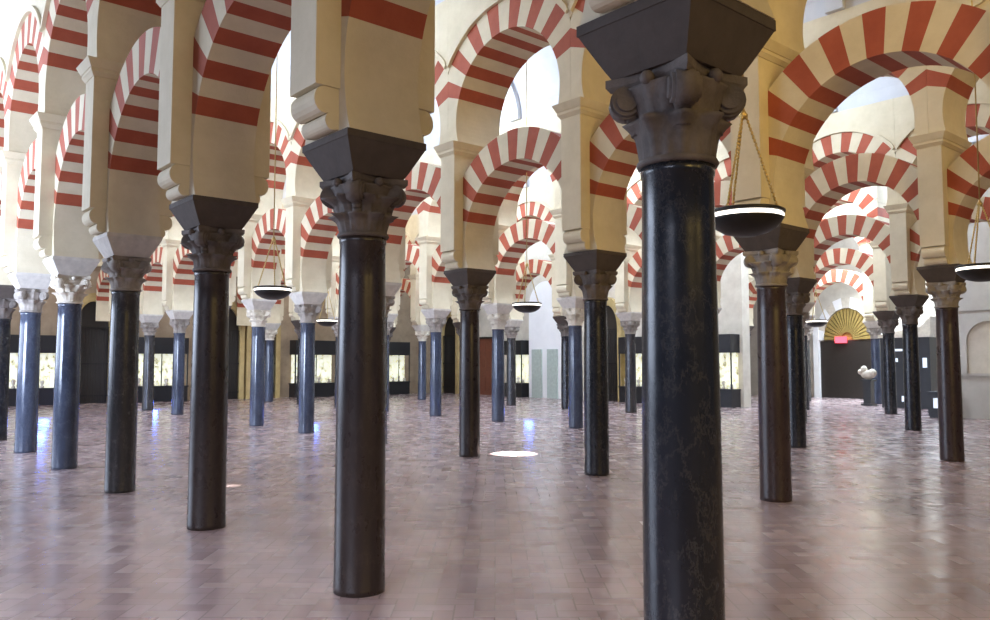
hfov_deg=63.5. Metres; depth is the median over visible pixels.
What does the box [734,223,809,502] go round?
column
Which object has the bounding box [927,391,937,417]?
stand
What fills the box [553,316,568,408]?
column
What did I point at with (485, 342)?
wooden door
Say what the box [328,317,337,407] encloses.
column
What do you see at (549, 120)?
arch
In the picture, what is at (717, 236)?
pier
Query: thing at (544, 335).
white arched recess
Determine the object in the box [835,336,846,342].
exit sign
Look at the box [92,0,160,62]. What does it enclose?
arch
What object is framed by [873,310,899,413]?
column
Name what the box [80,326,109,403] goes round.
grille
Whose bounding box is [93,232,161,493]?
column
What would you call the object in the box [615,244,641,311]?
pier
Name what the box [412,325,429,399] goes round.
column
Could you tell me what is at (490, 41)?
arch
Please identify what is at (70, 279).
column
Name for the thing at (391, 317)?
column
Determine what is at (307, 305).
column
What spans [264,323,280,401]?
column
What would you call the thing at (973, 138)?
ceiling
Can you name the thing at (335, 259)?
pier
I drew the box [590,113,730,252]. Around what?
arch
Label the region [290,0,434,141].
pier
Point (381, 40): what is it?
arch
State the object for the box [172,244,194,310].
arch
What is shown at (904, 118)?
arch
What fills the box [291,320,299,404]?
column
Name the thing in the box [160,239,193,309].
pier
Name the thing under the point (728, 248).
arch
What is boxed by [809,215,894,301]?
arch
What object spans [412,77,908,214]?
ceiling
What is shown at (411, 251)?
arch
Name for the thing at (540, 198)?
arch
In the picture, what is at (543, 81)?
ceiling
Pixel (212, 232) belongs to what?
column
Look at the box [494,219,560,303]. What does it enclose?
arch
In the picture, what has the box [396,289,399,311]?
pier
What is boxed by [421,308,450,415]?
column
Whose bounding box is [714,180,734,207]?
arch
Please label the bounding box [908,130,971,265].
pier
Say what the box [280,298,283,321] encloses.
pier
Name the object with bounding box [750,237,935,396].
wall
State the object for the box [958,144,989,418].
wall
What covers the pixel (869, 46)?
arch
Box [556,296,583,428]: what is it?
column
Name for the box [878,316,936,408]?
kiosk
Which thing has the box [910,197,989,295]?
arch
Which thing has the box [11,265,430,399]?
wall
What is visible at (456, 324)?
column
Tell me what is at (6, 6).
ceiling
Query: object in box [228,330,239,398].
grille
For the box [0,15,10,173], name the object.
arch
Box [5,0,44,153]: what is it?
arch
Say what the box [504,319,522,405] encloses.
column
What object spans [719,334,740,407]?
display case
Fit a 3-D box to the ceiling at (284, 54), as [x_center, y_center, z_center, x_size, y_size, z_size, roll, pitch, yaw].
[-4.313,-6.817,14.996,4.954,2.250,44.327,3,-5,-40]
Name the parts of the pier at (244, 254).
cornice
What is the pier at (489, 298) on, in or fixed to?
on the column at (497, 314)
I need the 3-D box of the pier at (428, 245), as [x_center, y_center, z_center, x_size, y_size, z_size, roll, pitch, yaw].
[-1.876,-1.145,25.558,1.260,2.260,0.610,3,-5,-40]
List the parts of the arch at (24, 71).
moulding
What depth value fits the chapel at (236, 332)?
36.93 m
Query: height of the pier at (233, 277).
2.260 m
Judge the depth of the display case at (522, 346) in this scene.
38.99 m
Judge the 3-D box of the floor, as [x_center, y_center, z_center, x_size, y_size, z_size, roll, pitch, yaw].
[0.000,3.418,24.831,120.000,0.200,110.000,0,-4,0]
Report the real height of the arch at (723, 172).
2.720 m
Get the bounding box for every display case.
[8,335,55,406]
[138,337,188,402]
[289,340,334,397]
[389,342,409,394]
[504,340,528,396]
[618,337,641,402]
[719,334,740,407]
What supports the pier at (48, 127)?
on the column at (70, 279)
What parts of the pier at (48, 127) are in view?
cornice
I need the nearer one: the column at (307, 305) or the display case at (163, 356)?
the column at (307, 305)
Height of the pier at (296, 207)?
2.260 m
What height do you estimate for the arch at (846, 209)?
2.720 m
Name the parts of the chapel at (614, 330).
panel, arch frame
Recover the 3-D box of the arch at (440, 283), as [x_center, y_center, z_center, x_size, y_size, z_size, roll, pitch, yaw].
[-0.893,-1.207,24.411,0.650,2.234,2.619,3,-5,-40]
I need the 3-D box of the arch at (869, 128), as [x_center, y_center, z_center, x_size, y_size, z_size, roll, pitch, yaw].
[9.470,-3.897,21.606,1.100,2.720,3.019,3,-5,-40]
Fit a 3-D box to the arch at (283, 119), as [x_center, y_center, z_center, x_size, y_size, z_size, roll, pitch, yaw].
[-5.467,-3.955,20.717,1.100,2.720,2.800,3,-5,-40]
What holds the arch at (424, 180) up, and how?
on the column at (469, 286)
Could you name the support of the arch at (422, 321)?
on the column at (456, 324)
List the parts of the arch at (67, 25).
moulding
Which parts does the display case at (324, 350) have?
lit panel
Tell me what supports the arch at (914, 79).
on the pier at (807, 172)
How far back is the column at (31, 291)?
15.10 m
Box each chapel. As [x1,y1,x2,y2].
[79,293,109,403]
[228,302,244,398]
[244,325,280,398]
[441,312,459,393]
[607,297,624,401]
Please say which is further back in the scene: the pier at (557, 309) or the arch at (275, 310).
the arch at (275, 310)
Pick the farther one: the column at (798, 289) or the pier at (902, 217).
the pier at (902, 217)
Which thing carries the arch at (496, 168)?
on the column at (595, 272)
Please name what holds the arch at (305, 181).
on the pier at (296, 207)
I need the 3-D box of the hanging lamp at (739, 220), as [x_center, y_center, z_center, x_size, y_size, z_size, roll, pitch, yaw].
[2.191,-4.368,7.225,0.663,7.465,0.663,-1,-4,8]
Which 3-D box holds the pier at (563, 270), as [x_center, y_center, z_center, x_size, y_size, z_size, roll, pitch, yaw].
[2.089,-1.445,20.936,1.260,2.260,0.610,3,-5,-40]
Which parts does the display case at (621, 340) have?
lit panel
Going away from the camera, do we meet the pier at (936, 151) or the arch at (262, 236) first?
the pier at (936, 151)
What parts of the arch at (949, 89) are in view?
moulding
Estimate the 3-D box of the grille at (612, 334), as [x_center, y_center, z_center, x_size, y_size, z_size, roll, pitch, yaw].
[4.956,2.406,35.090,0.040,3.150,1.240,3,-5,-40]
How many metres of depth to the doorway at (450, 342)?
43.84 m
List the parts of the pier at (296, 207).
cornice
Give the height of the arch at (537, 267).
2.234 m
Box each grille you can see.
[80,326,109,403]
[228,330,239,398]
[443,335,454,392]
[607,329,617,400]
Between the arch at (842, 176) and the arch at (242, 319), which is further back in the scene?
the arch at (242, 319)
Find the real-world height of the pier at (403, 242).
2.260 m
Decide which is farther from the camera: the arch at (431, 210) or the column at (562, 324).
the column at (562, 324)
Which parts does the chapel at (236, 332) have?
panel, arch frame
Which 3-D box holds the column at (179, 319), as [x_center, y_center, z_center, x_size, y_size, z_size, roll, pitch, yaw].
[-10.293,1.717,26.034,0.688,3.390,0.688,3,-5,-40]
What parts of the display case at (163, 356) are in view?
lit panel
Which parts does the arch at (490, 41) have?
moulding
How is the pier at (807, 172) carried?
on the column at (798, 289)
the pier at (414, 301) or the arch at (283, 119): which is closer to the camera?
the arch at (283, 119)
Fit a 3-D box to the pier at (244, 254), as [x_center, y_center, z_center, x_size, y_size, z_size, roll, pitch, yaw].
[-6.360,-1.400,21.634,1.260,2.260,0.610,3,-5,-40]
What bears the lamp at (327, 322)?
hanging from the ceiling at (543, 81)
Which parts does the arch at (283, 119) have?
moulding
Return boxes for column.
[0,285,17,440]
[8,272,51,452]
[43,256,99,469]
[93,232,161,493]
[139,314,162,410]
[166,310,192,414]
[169,194,257,530]
[241,298,276,425]
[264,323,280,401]
[289,291,327,433]
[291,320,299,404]
[302,127,425,597]
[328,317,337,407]
[386,282,401,442]
[387,313,397,411]
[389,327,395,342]
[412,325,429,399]
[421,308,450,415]
[444,268,495,456]
[452,322,459,377]
[481,303,512,421]
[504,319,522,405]
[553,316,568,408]
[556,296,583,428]
[563,249,626,475]
[576,0,775,619]
[615,312,641,412]
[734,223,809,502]
[786,277,816,447]
[803,302,814,422]
[804,315,815,409]
[807,327,813,400]
[862,321,881,403]
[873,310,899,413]
[889,294,928,430]
[916,263,966,461]
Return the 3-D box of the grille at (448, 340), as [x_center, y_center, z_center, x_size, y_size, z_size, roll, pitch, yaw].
[-2.476,2.969,43.752,0.040,3.150,1.240,3,-5,-40]
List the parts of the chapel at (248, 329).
arch frame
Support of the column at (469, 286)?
on the floor
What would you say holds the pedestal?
on the floor
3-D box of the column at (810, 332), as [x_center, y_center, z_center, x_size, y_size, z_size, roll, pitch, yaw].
[13.541,2.290,34.855,0.688,3.390,0.688,3,-5,-40]
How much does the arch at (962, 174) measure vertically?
2.234 m
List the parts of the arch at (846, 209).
moulding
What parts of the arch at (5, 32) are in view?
moulding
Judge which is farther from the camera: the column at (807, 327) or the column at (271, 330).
the column at (271, 330)
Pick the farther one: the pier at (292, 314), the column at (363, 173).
the pier at (292, 314)
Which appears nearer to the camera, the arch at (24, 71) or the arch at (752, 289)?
the arch at (24, 71)
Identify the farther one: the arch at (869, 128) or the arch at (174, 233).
the arch at (174, 233)
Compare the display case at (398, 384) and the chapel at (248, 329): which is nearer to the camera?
the chapel at (248, 329)
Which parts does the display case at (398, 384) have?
lit panel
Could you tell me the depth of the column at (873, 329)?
32.42 m
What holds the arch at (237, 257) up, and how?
on the pier at (282, 300)
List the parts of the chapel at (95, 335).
arch frame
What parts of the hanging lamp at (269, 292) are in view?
chain, plate, lamp shade, chain, rod, chain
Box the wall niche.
[962,317,989,372]
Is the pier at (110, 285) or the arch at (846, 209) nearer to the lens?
the pier at (110, 285)
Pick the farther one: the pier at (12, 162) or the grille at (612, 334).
the grille at (612, 334)
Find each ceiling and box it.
[0,0,18,31]
[271,0,444,98]
[282,0,869,198]
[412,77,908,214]
[968,134,989,141]
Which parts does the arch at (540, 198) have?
moulding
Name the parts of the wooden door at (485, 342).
panel, panel, panel, panel, panel, panel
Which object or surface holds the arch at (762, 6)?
on the column
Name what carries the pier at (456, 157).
on the column at (469, 286)
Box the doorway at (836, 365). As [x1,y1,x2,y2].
[813,297,881,398]
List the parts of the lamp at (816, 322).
lamp shade, plate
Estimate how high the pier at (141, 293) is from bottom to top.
2.260 m
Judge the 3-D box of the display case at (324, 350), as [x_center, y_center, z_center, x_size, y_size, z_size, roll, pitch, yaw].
[-8.902,2.877,39.252,2.300,2.750,0.630,3,-5,-40]
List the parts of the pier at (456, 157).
cornice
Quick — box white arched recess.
[529,281,560,398]
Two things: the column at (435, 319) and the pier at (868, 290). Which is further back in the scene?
the pier at (868, 290)
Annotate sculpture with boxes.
[858,366,876,378]
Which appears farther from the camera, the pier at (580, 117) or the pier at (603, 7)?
the pier at (580, 117)
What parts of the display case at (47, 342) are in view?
lit panel, frame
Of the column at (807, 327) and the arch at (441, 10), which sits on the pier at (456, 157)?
the arch at (441, 10)
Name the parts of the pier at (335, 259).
cornice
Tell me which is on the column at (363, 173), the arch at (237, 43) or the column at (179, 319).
the arch at (237, 43)
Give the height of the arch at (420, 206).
2.720 m
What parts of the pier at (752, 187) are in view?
cornice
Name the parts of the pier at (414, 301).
cornice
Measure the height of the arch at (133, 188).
2.234 m
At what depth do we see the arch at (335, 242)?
29.80 m
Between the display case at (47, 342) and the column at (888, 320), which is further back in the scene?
the display case at (47, 342)
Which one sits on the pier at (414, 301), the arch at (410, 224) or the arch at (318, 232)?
the arch at (410, 224)
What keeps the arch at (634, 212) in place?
on the column
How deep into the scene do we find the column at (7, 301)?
17.44 m
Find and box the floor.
[0,393,989,619]
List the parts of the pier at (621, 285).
cornice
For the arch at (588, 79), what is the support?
on the pier at (580, 117)
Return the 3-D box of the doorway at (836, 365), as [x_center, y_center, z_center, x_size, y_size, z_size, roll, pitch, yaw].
[16.617,1.782,37.676,0.300,4.730,3.276,3,-5,-40]
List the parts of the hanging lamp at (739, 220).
chain, chain, lamp shade, plate, chain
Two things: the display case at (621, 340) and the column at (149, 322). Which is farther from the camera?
the display case at (621, 340)
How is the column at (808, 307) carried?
on the floor
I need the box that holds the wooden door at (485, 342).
[479,337,491,394]
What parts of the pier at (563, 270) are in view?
cornice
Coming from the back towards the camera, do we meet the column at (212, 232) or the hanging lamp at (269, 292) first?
the hanging lamp at (269, 292)
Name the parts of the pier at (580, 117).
cornice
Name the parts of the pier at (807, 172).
cornice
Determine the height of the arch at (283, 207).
2.720 m
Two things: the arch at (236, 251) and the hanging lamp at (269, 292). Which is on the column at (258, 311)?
the arch at (236, 251)
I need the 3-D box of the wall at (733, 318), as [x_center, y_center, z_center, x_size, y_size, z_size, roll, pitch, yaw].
[3.337,-0.026,37.760,0.500,8.350,19.100,3,-5,-40]
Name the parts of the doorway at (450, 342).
arch frame, panel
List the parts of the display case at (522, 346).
lit panel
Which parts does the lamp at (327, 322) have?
lamp shade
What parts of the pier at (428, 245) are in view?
cornice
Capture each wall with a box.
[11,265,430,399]
[450,233,750,406]
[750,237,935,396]
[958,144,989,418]
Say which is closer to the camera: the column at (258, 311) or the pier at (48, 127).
the pier at (48, 127)
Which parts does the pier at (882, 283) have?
cornice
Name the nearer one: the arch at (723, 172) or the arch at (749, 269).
the arch at (723, 172)
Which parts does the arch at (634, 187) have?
moulding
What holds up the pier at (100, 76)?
on the column at (126, 260)
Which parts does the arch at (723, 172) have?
moulding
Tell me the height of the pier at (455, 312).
2.260 m
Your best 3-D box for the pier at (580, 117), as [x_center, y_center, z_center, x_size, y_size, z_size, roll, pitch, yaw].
[1.544,-1.999,12.422,1.260,2.260,0.610,3,-5,-40]
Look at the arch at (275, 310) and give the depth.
34.50 m
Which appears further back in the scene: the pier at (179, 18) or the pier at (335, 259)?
the pier at (335, 259)
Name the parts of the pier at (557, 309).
cornice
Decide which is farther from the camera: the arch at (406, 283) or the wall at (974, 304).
the arch at (406, 283)
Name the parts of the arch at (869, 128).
moulding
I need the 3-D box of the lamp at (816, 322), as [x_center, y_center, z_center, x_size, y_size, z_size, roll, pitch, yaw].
[10.128,-3.185,25.423,0.663,7.465,0.663,2,-4,-29]
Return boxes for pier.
[0,150,25,273]
[29,111,102,259]
[76,55,172,237]
[109,285,110,314]
[139,284,165,314]
[156,0,270,203]
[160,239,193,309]
[230,261,235,305]
[237,214,280,299]
[280,196,331,292]
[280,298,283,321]
[289,296,297,319]
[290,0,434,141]
[325,256,339,316]
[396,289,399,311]
[399,227,405,278]
[408,274,418,324]
[415,236,452,308]
[433,140,498,269]
[451,296,459,321]
[482,225,515,303]
[548,254,562,315]
[550,208,571,296]
[552,96,626,252]
[588,0,636,15]
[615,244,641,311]
[716,235,721,301]
[730,38,804,210]
[788,167,814,277]
[862,271,877,320]
[868,242,895,310]
[883,203,916,295]
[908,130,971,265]
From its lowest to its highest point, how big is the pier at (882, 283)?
2.260 m
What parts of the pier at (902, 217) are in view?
cornice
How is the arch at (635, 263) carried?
on the column
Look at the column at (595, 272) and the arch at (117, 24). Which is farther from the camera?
the column at (595, 272)
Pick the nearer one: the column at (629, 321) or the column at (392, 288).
the column at (392, 288)
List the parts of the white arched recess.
panel, panel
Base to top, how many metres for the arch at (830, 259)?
2.234 m
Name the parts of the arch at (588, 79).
moulding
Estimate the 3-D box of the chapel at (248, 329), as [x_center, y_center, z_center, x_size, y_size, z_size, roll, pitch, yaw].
[-10.967,1.880,37.796,1.674,4.550,0.250,3,-5,-40]
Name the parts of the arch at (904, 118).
moulding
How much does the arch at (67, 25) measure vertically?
2.720 m
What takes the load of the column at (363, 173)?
on the floor
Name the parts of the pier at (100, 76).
cornice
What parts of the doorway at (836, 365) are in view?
door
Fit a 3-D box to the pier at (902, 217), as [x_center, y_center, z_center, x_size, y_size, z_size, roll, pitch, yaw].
[10.473,-1.486,20.315,1.260,2.260,0.610,3,-5,-40]
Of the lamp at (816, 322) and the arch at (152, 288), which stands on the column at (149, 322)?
the arch at (152, 288)
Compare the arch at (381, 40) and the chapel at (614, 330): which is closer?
the arch at (381, 40)
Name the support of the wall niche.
attached to the wall at (974, 304)
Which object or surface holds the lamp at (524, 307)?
hanging from the ceiling at (543, 81)
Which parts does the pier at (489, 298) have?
cornice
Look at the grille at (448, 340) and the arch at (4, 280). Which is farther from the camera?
the grille at (448, 340)
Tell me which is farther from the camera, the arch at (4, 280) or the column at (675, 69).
the arch at (4, 280)
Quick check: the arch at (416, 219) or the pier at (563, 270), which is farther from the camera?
the arch at (416, 219)
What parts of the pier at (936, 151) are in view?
cornice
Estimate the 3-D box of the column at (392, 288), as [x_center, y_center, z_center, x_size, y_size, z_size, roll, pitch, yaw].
[-2.460,1.124,16.905,0.688,3.390,0.688,3,-5,-40]
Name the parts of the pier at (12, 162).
cornice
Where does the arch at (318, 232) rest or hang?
on the column at (392, 288)
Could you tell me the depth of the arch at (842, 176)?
15.24 m
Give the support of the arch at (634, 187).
on the pier at (621, 285)
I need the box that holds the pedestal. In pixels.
[860,379,876,405]
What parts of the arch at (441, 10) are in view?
moulding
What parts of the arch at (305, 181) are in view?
moulding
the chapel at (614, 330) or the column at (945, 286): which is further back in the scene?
the chapel at (614, 330)
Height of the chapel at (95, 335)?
4.550 m
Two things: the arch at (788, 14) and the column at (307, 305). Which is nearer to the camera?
the arch at (788, 14)
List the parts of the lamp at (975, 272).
plate, chain, lamp shade, rod, chain, chain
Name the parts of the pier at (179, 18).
cornice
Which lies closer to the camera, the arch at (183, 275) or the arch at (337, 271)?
the arch at (183, 275)
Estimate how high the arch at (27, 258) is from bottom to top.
2.234 m
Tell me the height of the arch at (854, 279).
2.234 m
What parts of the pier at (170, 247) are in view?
cornice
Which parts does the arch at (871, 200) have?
moulding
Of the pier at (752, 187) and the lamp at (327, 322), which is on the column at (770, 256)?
the pier at (752, 187)
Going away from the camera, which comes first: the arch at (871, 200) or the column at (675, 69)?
the column at (675, 69)
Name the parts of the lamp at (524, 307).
chain, chain, rod, plate, lamp shade, chain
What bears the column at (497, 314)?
on the floor
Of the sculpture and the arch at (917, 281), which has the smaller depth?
the arch at (917, 281)
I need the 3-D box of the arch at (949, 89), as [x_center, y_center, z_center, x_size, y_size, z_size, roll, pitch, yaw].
[8.900,-4.448,13.122,1.100,2.720,3.079,3,-5,-40]
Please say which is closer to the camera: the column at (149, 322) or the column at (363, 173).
the column at (363, 173)
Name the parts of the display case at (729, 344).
lit panel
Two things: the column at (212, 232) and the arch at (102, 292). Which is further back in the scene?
the arch at (102, 292)
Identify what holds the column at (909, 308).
on the floor
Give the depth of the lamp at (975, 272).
10.89 m
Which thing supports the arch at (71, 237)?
on the column at (70, 279)
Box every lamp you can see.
[253,54,291,299]
[316,291,337,326]
[512,62,541,312]
[715,74,785,236]
[806,266,827,326]
[954,0,989,281]
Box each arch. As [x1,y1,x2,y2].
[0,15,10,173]
[0,172,12,284]
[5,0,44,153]
[15,139,49,273]
[40,0,92,115]
[52,94,98,258]
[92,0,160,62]
[96,270,110,320]
[106,27,175,236]
[142,247,167,314]
[166,215,183,240]
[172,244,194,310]
[190,0,312,202]
[229,250,243,305]
[236,257,237,276]
[236,287,250,325]
[251,208,291,298]
[254,89,291,214]
[266,268,292,322]
[281,204,285,267]
[289,97,322,198]
[300,196,337,292]
[332,230,339,255]
[335,268,338,316]
[340,0,600,142]
[385,162,448,282]
[389,244,418,313]
[393,278,412,326]
[406,215,413,274]
[413,214,418,273]
[416,153,423,236]
[419,299,454,324]
[423,149,440,237]
[432,245,482,308]
[435,0,448,144]
[446,0,570,146]
[463,127,570,270]
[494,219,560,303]
[499,109,560,225]
[509,259,553,319]
[517,181,554,262]
[568,0,611,104]
[572,203,641,296]
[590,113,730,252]
[624,168,641,245]
[628,248,641,311]
[714,141,730,235]
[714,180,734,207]
[716,235,744,307]
[737,0,774,18]
[748,268,753,277]
[749,279,756,325]
[768,0,806,52]
[768,1,989,228]
[793,153,924,278]
[803,0,928,169]
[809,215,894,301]
[809,248,876,314]
[812,98,896,205]
[814,269,865,320]
[821,203,872,254]
[824,186,888,241]
[894,78,989,203]
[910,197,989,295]
[924,0,989,140]
[947,135,989,263]

